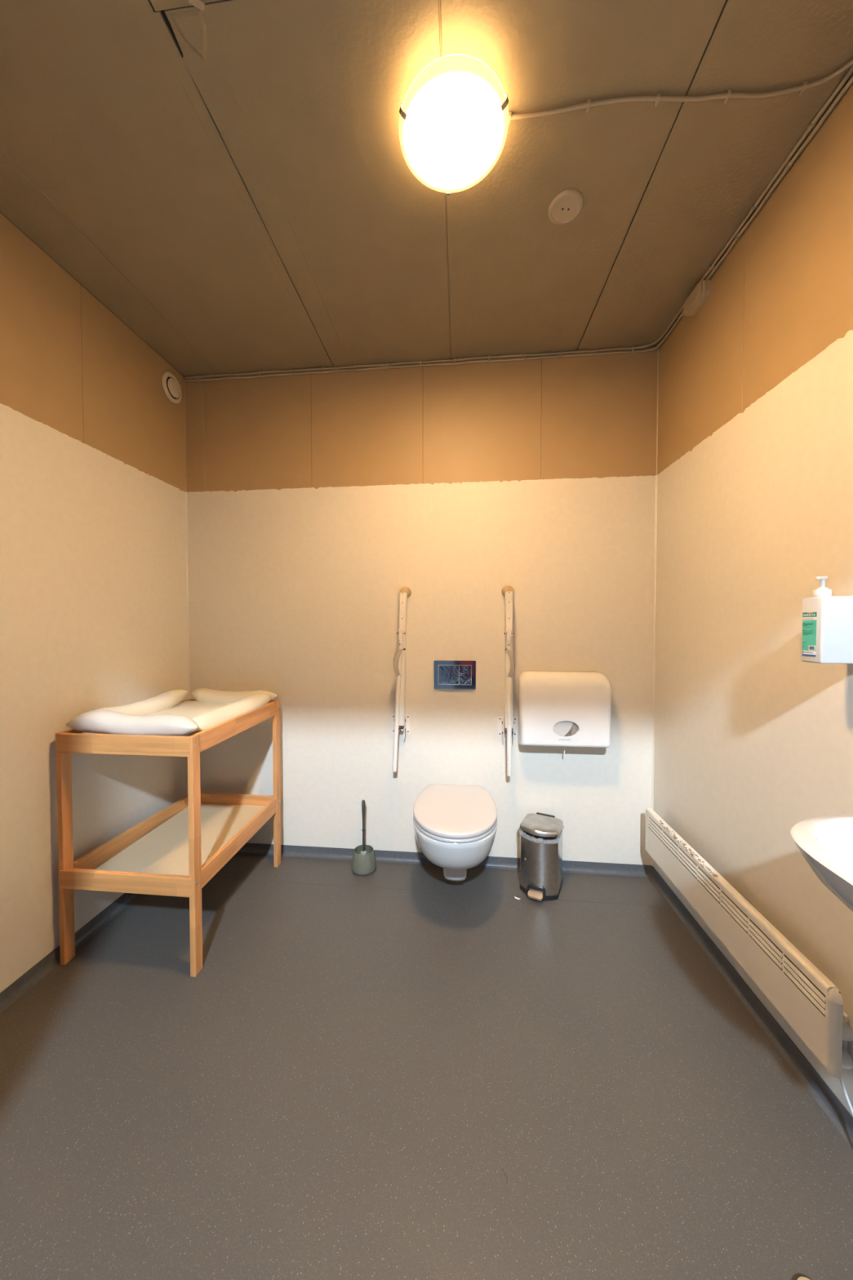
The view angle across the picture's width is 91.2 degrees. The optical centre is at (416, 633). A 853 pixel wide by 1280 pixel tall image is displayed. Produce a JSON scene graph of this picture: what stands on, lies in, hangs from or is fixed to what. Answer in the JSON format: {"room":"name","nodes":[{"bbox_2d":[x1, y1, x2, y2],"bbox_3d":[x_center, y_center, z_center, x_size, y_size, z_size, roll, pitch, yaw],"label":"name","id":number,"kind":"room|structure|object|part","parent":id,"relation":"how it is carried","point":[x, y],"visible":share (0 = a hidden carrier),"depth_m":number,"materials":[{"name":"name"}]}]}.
{"room":"public restroom","nodes":[
{"label":"public restroom","id":0,"kind":"room"},
{"bbox_2d":[0,212,187,992],"bbox_3d":[-1.453,-0.071,1.189,0.121,2.626,2.308,0,1,6],"label":"wall","id":1,"kind":"structure","parent":0,"point":[93,592],"depth_m":1.65,"materials":[{"name":"beige paint"}]},
{"bbox_3d":[-1.374,-1.059,1.380,0.004,0.660,0.599,0,1,6],"label":"panel","id":2,"kind":"part","parent":1,"relation":"part of","materials":[{"name":"paint"}]},
{"bbox_2d":[0,893,141,1013],"bbox_3d":[-1.378,1.216,1.210,0.024,0.049,2.308,0,1,6],"label":"baseboard","id":3,"kind":"structure","parent":1,"relation":"attached to","point":[26,981],"depth_m":1.55,"materials":[{"name":"grey plastic"}]},
{"bbox_3d":[-1.310,-1.073,1.993,0.004,0.660,0.632,0,1,6],"label":"panel","id":4,"kind":"part","parent":1,"relation":"part of","materials":[{"name":"paint"}]},
{"bbox_2d":[161,371,182,404],"bbox_3d":[-1.275,-1.289,2.196,0.022,0.146,0.146,0,1,6],"label":"air vent","id":5,"kind":"object","parent":1,"relation":"in","point":[171,385],"visible":1,"depth_m":2.18,"materials":[{"name":"beige plastic"}]},
{"bbox_2d":[185,346,657,865],"bbox_3d":[-0.037,-0.098,2.262,2.476,2.626,0.121,0,1,6],"label":"wall","id":6,"kind":"structure","parent":0,"point":[313,500],"depth_m":2.19,"materials":[{"name":"beige paint"}]},
{"bbox_2d":[183,378,186,492],"bbox_3d":[-1.274,-1.095,2.305,0.004,0.630,0.004,0,1,6],"label":"trim","id":7,"kind":"structure","parent":6,"relation":"attached to","point":[184,379],"depth_m":2.31,"materials":[{"name":"paint"}]},
{"bbox_2d":[185,492,190,699],"bbox_3d":[-1.270,0.192,2.332,0.007,1.946,0.007,0,1,6],"label":"trim","id":8,"kind":"structure","parent":6,"relation":"attached to","point":[186,511],"depth_m":2.32,"materials":[{"name":"beige"}]},
{"bbox_3d":[-1.220,-1.080,2.304,0.111,0.660,0.004,0,1,6],"label":"panel","id":9,"kind":"part","parent":6,"relation":"part of","materials":[{"name":"paint"}]},
{"bbox_3d":[-0.862,-1.080,2.267,0.607,0.660,0.004,0,1,6],"label":"panel","id":10,"kind":"part","parent":6,"relation":"part of","materials":[{"name":"paint"}]},
{"bbox_3d":[-0.262,-1.079,2.205,0.597,0.660,0.004,0,1,6],"label":"panel","id":11,"kind":"part","parent":6,"relation":"part of","materials":[{"name":"paint"}]},
{"bbox_2d":[391,592,410,772],"bbox_3d":[-0.087,0.247,2.149,0.102,0.910,0.128,0,1,6],"label":"grab rail","id":12,"kind":"object","parent":6,"relation":"attached to","point":[399,717],"visible":1,"depth_m":2.12,"materials":[{"name":"white metal"}]},
{"bbox_3d":[-0.095,0.367,2.116,0.054,0.673,0.022,0,1,6],"label":"leg","id":13,"kind":"part","parent":12,"relation":"part of","materials":[{"name":"white metal"}]},
{"bbox_3d":[-0.088,0.148,2.099,0.049,0.137,0.018,0,1,-13],"label":"release handle","id":14,"kind":"part","parent":12,"relation":"part of","materials":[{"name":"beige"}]},
{"bbox_3d":[-0.072,0.132,2.136,0.051,0.679,0.028,0,1,6],"label":"arm","id":15,"kind":"part","parent":12,"relation":"part of","materials":[{"name":"white metal"}]},
{"bbox_2d":[400,586,411,597],"bbox_3d":[-0.056,-0.214,2.176,0.057,0.057,0.048,0,1,6],"label":"bumper cover","id":16,"kind":"object","parent":6,"relation":"attached to","point":[405,589],"visible":0.66,"depth_m":2.15,"materials":[{"name":"white plastic"}]},
{"bbox_2d":[235,842,652,877],"bbox_3d":[-0.043,1.191,2.218,2.476,0.049,0.024,0,1,6],"label":"baseboard","id":17,"kind":"structure","parent":6,"relation":"attached to","point":[391,856],"depth_m":2.22,"materials":[{"name":"grey plastic"}]},
{"bbox_2d":[413,783,497,880],"bbox_3d":[0.178,0.956,1.916,0.372,0.370,0.570,0,1,6],"label":"toilet","id":18,"kind":"object","parent":6,"relation":"attached to","point":[455,825],"visible":1,"depth_m":1.73,"materials":[{"name":"white ceramic"}]},
{"bbox_3d":[0.174,0.807,1.877,0.369,0.014,0.497,0,1,6],"label":"seat","id":19,"kind":"part","parent":18,"relation":"part of","materials":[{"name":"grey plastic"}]},
{"bbox_3d":[0.175,0.785,1.881,0.371,0.026,0.508,0,1,6],"label":"lid","id":20,"kind":"part","parent":18,"relation":"part of","materials":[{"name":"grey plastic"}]},
{"bbox_3d":[0.178,0.978,1.919,0.372,0.326,0.566,0,1,6],"label":"bowl","id":21,"kind":"part","parent":18,"relation":"part of","materials":[{"name":"white ceramic"}]},
{"bbox_2d":[434,660,475,689],"bbox_3d":[0.202,0.217,2.176,0.216,0.148,0.013,0,1,6],"label":"flush plate","id":22,"kind":"object","parent":6,"relation":"attached to","point":[448,674],"visible":1,"depth_m":2.17,"materials":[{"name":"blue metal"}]},
{"bbox_3d":[0.334,-1.079,2.143,0.599,0.660,0.004,0,1,6],"label":"panel","id":23,"kind":"part","parent":6,"relation":"part of","materials":[{"name":"paint"}]},
{"bbox_2d":[497,591,517,776],"bbox_3d":[0.465,0.248,2.092,0.102,0.910,0.128,0,1,6],"label":"grab rail","id":24,"kind":"object","parent":6,"relation":"attached to","point":[511,722],"visible":1,"depth_m":2.06,"materials":[{"name":"white metal"}]},
{"bbox_3d":[0.463,0.133,2.081,0.040,0.678,0.028,0,1,6],"label":"arm","id":25,"kind":"part","parent":24,"relation":"part of","materials":[{"name":"white metal"}]},
{"bbox_3d":[0.459,0.368,2.059,0.027,0.673,0.022,0,1,6],"label":"leg","id":26,"kind":"part","parent":24,"relation":"part of","materials":[{"name":"white metal"}]},
{"bbox_3d":[0.459,0.148,2.042,0.046,0.137,0.017,1,1,25],"label":"release handle","id":27,"kind":"part","parent":24,"relation":"part of","materials":[{"name":"beige plastic"}]},
{"bbox_2d":[502,586,513,596],"bbox_3d":[0.467,-0.213,2.121,0.057,0.057,0.048,0,1,6],"label":"bumper cover","id":28,"kind":"object","parent":6,"relation":"attached to","point":[507,588],"visible":0.74,"depth_m":2.10,"materials":[{"name":"white plastic"}]},
{"bbox_2d":[518,670,611,747],"bbox_3d":[0.729,0.381,2.071,0.431,0.380,0.121,0,1,6],"label":"dispenser","id":29,"kind":"object","parent":6,"relation":"attached to","point":[546,699],"visible":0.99,"depth_m":2.02,"materials":[{"name":"white plastic"}]},
{"bbox_2d":[553,720,573,755],"bbox_3d":[0.649,0.449,2.083,0.240,0.331,0.095,0,1,6],"label":"paper roll","id":30,"kind":"object","parent":29,"relation":"hanging from","point":[562,728],"visible":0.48,"depth_m":2.03,"materials":[{"name":"white paper"}]},
{"bbox_3d":[0.910,-1.078,2.083,0.557,0.660,0.004,0,1,6],"label":"panel","id":31,"kind":"part","parent":6,"relation":"part of","materials":[{"name":"paint"}]},
{"bbox_2d":[650,475,657,866],"bbox_3d":[1.183,0.195,2.078,0.007,1.946,0.007,0,1,6],"label":"trim","id":32,"kind":"structure","parent":6,"relation":"attached to","point":[655,504],"depth_m":2.07,"materials":[{"name":"beige"}]},
{"bbox_2d":[656,347,658,475],"bbox_3d":[1.185,-1.093,2.050,0.004,0.630,0.004,0,1,6],"label":"trim","id":33,"kind":"structure","parent":6,"relation":"attached to","point":[658,348],"depth_m":2.05,"materials":[{"name":"beige"}]},
{"bbox_2d":[0,853,852,1279],"bbox_3d":[-0.162,1.268,1.075,2.676,0.050,2.528,0,1,6],"label":"floor","id":34,"kind":"structure","parent":0,"point":[352,1068],"depth_m":1.12,"materials":[{"name":"plastic"}]},
{"bbox_2d":[55,698,280,977],"bbox_3d":[-1.020,0.792,1.875,0.539,0.866,0.728,0,1,6],"label":"table","id":35,"kind":"object","parent":34,"relation":"on","point":[176,851],"visible":0.94,"depth_m":1.58,"materials":[{"name":"brown wood"}]},
{"bbox_3d":[-1.312,0.800,1.564,0.021,0.866,0.043,0,1,6],"label":"leg","id":36,"kind":"part","parent":35,"relation":"part of","materials":[{"name":"brown wood"}]},
{"bbox_3d":[-1.059,0.403,1.514,0.519,0.069,0.020,0,1,6],"label":"rail","id":37,"kind":"part","parent":35,"relation":"part of","materials":[{"name":"brown wood"}]},
{"bbox_3d":[-1.058,0.909,1.525,0.519,0.067,0.020,0,1,6],"label":"rail","id":38,"kind":"part","parent":35,"relation":"part of","materials":[{"name":"brown wood"}]},
{"bbox_3d":[-1.256,0.394,1.890,0.019,0.070,0.637,0,1,9],"label":"rail","id":39,"kind":"part","parent":35,"relation":"part of","materials":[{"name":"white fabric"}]},
{"bbox_3d":[-1.256,0.900,1.901,0.019,0.068,0.637,0,1,9],"label":"rail","id":40,"kind":"part","parent":35,"relation":"part of","materials":[{"name":"brown wood"}]},
{"bbox_2d":[66,688,276,736],"bbox_3d":[-1.020,0.347,1.866,0.533,0.125,0.695,0,1,6],"label":"mat","id":41,"kind":"object","parent":35,"relation":"on","point":[162,714],"visible":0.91,"depth_m":1.71,"materials":[{"name":"beige plastic"}]},
{"bbox_3d":[-1.202,0.784,2.235,0.021,0.866,0.043,0,1,6],"label":"leg","id":42,"kind":"part","parent":35,"relation":"part of","materials":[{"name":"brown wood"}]},
{"bbox_3d":[-0.799,0.800,1.510,0.021,0.866,0.043,0,1,6],"label":"leg","id":43,"kind":"part","parent":35,"relation":"part of","materials":[{"name":"brown wood"}]},
{"bbox_3d":[-0.768,0.395,1.839,0.019,0.070,0.635,0,1,6],"label":"rail","id":44,"kind":"part","parent":35,"relation":"part of","materials":[{"name":"brown wood"}]},
{"bbox_3d":[-0.965,0.893,2.227,0.478,0.067,0.020,0,1,6],"label":"rail","id":45,"kind":"part","parent":35,"relation":"part of","materials":[{"name":"brown wood"}]},
{"bbox_3d":[-0.767,0.901,1.851,0.019,0.068,0.635,0,1,6],"label":"rail","id":46,"kind":"part","parent":35,"relation":"part of","materials":[{"name":"brown wood"}]},
{"bbox_3d":[-0.729,0.785,2.186,0.021,0.866,0.043,0,1,6],"label":"leg","id":47,"kind":"part","parent":35,"relation":"part of","materials":[{"name":"brown wood"}]},
{"bbox_2d":[351,844,376,875],"bbox_3d":[-0.271,1.167,2.159,0.127,0.100,0.127,0,1,6],"label":"brush holder","id":48,"kind":"object","parent":34,"relation":"on","point":[362,864],"visible":1,"depth_m":2.11,"materials":[{"name":"green plastic"}]},
{"bbox_2d":[360,800,368,854],"bbox_3d":[-0.272,1.029,2.158,0.070,0.342,0.072,0,1,6],"label":"toilet brush","id":49,"kind":"object","parent":48,"relation":"in","point":[363,851],"visible":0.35,"depth_m":2.15,"materials":[{"name":"grey plastic"}]},
{"bbox_3d":[-0.272,1.001,2.157,0.019,0.285,0.019,0,1,6],"label":"handle","id":50,"kind":"part","parent":49,"relation":"part of","materials":[{"name":"grey plastic"}]},
{"bbox_2d":[520,812,563,901],"bbox_3d":[0.594,1.060,1.996,0.179,0.320,0.255,1,1,28],"label":"pedal bin","id":51,"kind":"object","parent":34,"relation":"on","point":[541,834],"visible":1,"depth_m":1.93,"materials":[{"name":"silver metal"}]},
{"bbox_3d":[0.601,0.919,2.006,0.179,0.040,0.209,1,1,28],"label":"lid","id":52,"kind":"part","parent":51,"relation":"part of","materials":[{"name":"metal"}]},
{"bbox_2d":[791,1273,812,1279],"bbox_3d":[0.743,1.241,0.782,0.060,0.013,0.060,0,1,6],"label":"plug","id":53,"kind":"object","parent":34,"relation":"on","point":[797,1276],"visible":1,"depth_m":0.81,"materials":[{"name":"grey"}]},
{"bbox_2d":[0,0,852,377],"bbox_3d":[-0.165,-1.435,1.014,2.676,0.135,2.528,0,1,6],"label":"ceiling","id":54,"kind":"structure","parent":0,"point":[233,181],"depth_m":1.23,"materials":[{"name":"brown"}]},
{"bbox_2d":[399,53,508,195],"bbox_3d":[0.099,-1.341,1.114,0.288,0.088,0.312,0,1,6],"label":"ceiling lamp","id":55,"kind":"object","parent":54,"relation":"attached to","point":[454,119],"visible":1,"depth_m":1.07,"materials":[{"name":"white glass"}]},
{"bbox_2d":[183,64,852,379],"bbox_3d":[-0.165,-1.371,1.041,2.463,0.023,2.273,0,1,6],"label":"cable","id":56,"kind":"object","parent":54,"relation":"attached to","point":[813,123],"visible":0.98,"depth_m":2.04,"materials":[{"name":"beige plastic"}]},
{"bbox_2d":[183,75,852,382],"bbox_3d":[-0.159,-1.360,1.052,2.471,0.034,2.252,0,1,6],"label":"cable","id":57,"kind":"object","parent":54,"relation":"attached to","point":[788,165],"visible":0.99,"depth_m":2.05,"materials":[{"name":"beige plastic"}]},
{"bbox_2d":[548,189,583,224],"bbox_3d":[0.487,-1.385,1.362,0.108,0.012,0.108,0,1,6],"label":"outlet cover","id":58,"kind":"object","parent":54,"relation":"attached to","point":[568,204],"visible":1,"depth_m":1.35,"materials":[{"name":"beige paint"}]},
{"bbox_2d":[508,59,852,124],"bbox_3d":[0.639,-1.375,1.068,0.850,0.014,0.065,0,1,6],"label":"cable","id":59,"kind":"object","parent":54,"relation":"attached to","point":[729,95],"visible":0.92,"depth_m":1.07,"materials":[{"name":"beige plastic"}]},
{"bbox_2d":[653,83,852,1116],"bbox_3d":[1.128,-0.069,0.921,0.121,2.626,2.308,0,1,6],"label":"wall","id":60,"kind":"structure","parent":0,"point":[753,740],"depth_m":1.33,"materials":[{"name":"beige paint"}]},
{"bbox_2d":[682,279,711,316],"bbox_3d":[1.130,-1.346,1.694,0.041,0.060,0.160,0,1,6],"label":"junction box","id":61,"kind":"object","parent":60,"relation":"attached to","point":[702,291],"visible":1,"depth_m":1.66,"materials":[{"name":"beige plastic"}]},
{"bbox_3d":[1.114,-1.345,1.682,0.012,0.056,0.123,0,1,6],"label":"box lid","id":62,"kind":"part","parent":61,"relation":"part of","materials":[{"name":"beige plastic"}]},
{"bbox_3d":[1.157,-1.071,1.742,0.004,0.660,0.623,0,1,6],"label":"panel","id":63,"kind":"part","parent":60,"relation":"part of","materials":[{"name":"paint"}]},
{"bbox_2d":[645,807,843,1078],"bbox_3d":[1.085,0.950,1.496,0.081,0.212,1.008,0,1,6],"label":"heater","id":64,"kind":"object","parent":60,"relation":"attached to","point":[809,1002],"visible":1,"depth_m":1.24,"materials":[{"name":"beige metal"}]},
{"bbox_3d":[1.058,0.852,1.505,0.022,0.014,0.992,0,1,6],"label":"moulding","id":65,"kind":"part","parent":64,"relation":"part of","materials":[{"name":"beige metal"}]},
{"bbox_2d":[649,866,852,1150],"bbox_3d":[1.057,1.219,0.958,0.024,0.049,2.308,0,1,6],"label":"baseboard","id":66,"kind":"structure","parent":60,"relation":"attached to","point":[840,1117],"depth_m":1.30,"materials":[{"name":"grey plastic"}]},
{"bbox_3d":[1.094,-1.056,1.134,0.004,0.660,0.599,0,1,6],"label":"panel","id":67,"kind":"part","parent":60,"relation":"part of","materials":[{"name":"paint"}]},
{"bbox_2d":[791,814,852,912],"bbox_3d":[0.867,0.509,0.641,0.338,0.434,0.572,0,1,6],"label":"basin","id":68,"kind":"object","parent":60,"relation":"attached to","point":[825,843],"visible":1,"depth_m":0.82,"materials":[{"name":"white ceramic"}]},
{"bbox_2d":[801,595,852,663],"bbox_3d":[1.022,-0.008,1.019,0.110,0.161,0.062,0,1,6],"label":"soap dispenser","id":69,"kind":"object","parent":60,"relation":"attached to","point":[827,621],"visible":1,"depth_m":0.99,"materials":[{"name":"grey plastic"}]},
{"bbox_3d":[0.968,0.036,1.021,0.001,0.012,0.019,0,1,6],"label":"barcode panel","id":70,"kind":"part","parent":69,"relation":"part of","materials":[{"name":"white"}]},
{"bbox_2d":[813,576,831,596],"bbox_3d":[0.992,-0.114,1.020,0.034,0.051,0.034,0,1,6],"label":"pump bottle","id":71,"kind":"object","parent":69,"relation":"on","point":[822,590],"visible":0.96,"depth_m":1.01,"materials":[{"name":"white plastic"}]},
{"bbox_2d":[842,1011,848,1052],"bbox_3d":[1.075,1.014,1.067,0.013,0.125,0.053,0,1,6],"label":"wall socket","id":72,"kind":"object","parent":60,"relation":"attached to","point":[845,1043],"visible":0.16,"depth_m":1.04,"materials":[{"name":"white plastic"}]},
{"bbox_2d":[842,1019,852,1041],"bbox_3d":[1.048,0.980,1.034,0.030,0.042,0.042,0,1,6],"label":"plug","id":73,"kind":"object","parent":72,"relation":"attached to","point":[847,1034],"visible":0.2,"depth_m":1.02,"materials":[{"name":"white plastic"}]},
{"bbox_2d":[839,1047,852,1115],"bbox_3d":[1.020,1.142,0.775,0.032,0.213,0.571,0,1,6],"label":"pipe","id":74,"kind":"object","parent":60,"relation":"attached to","point":[846,1062],"visible":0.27,"depth_m":1.02,"materials":[{"name":"white plastic"}]},
{"bbox_3d":[1.018,1.158,0.764,0.022,0.180,0.549,0,1,7],"label":"cord","id":75,"kind":"part","parent":74,"relation":"part of","materials":[{"name":"white plastic"}]}
]}

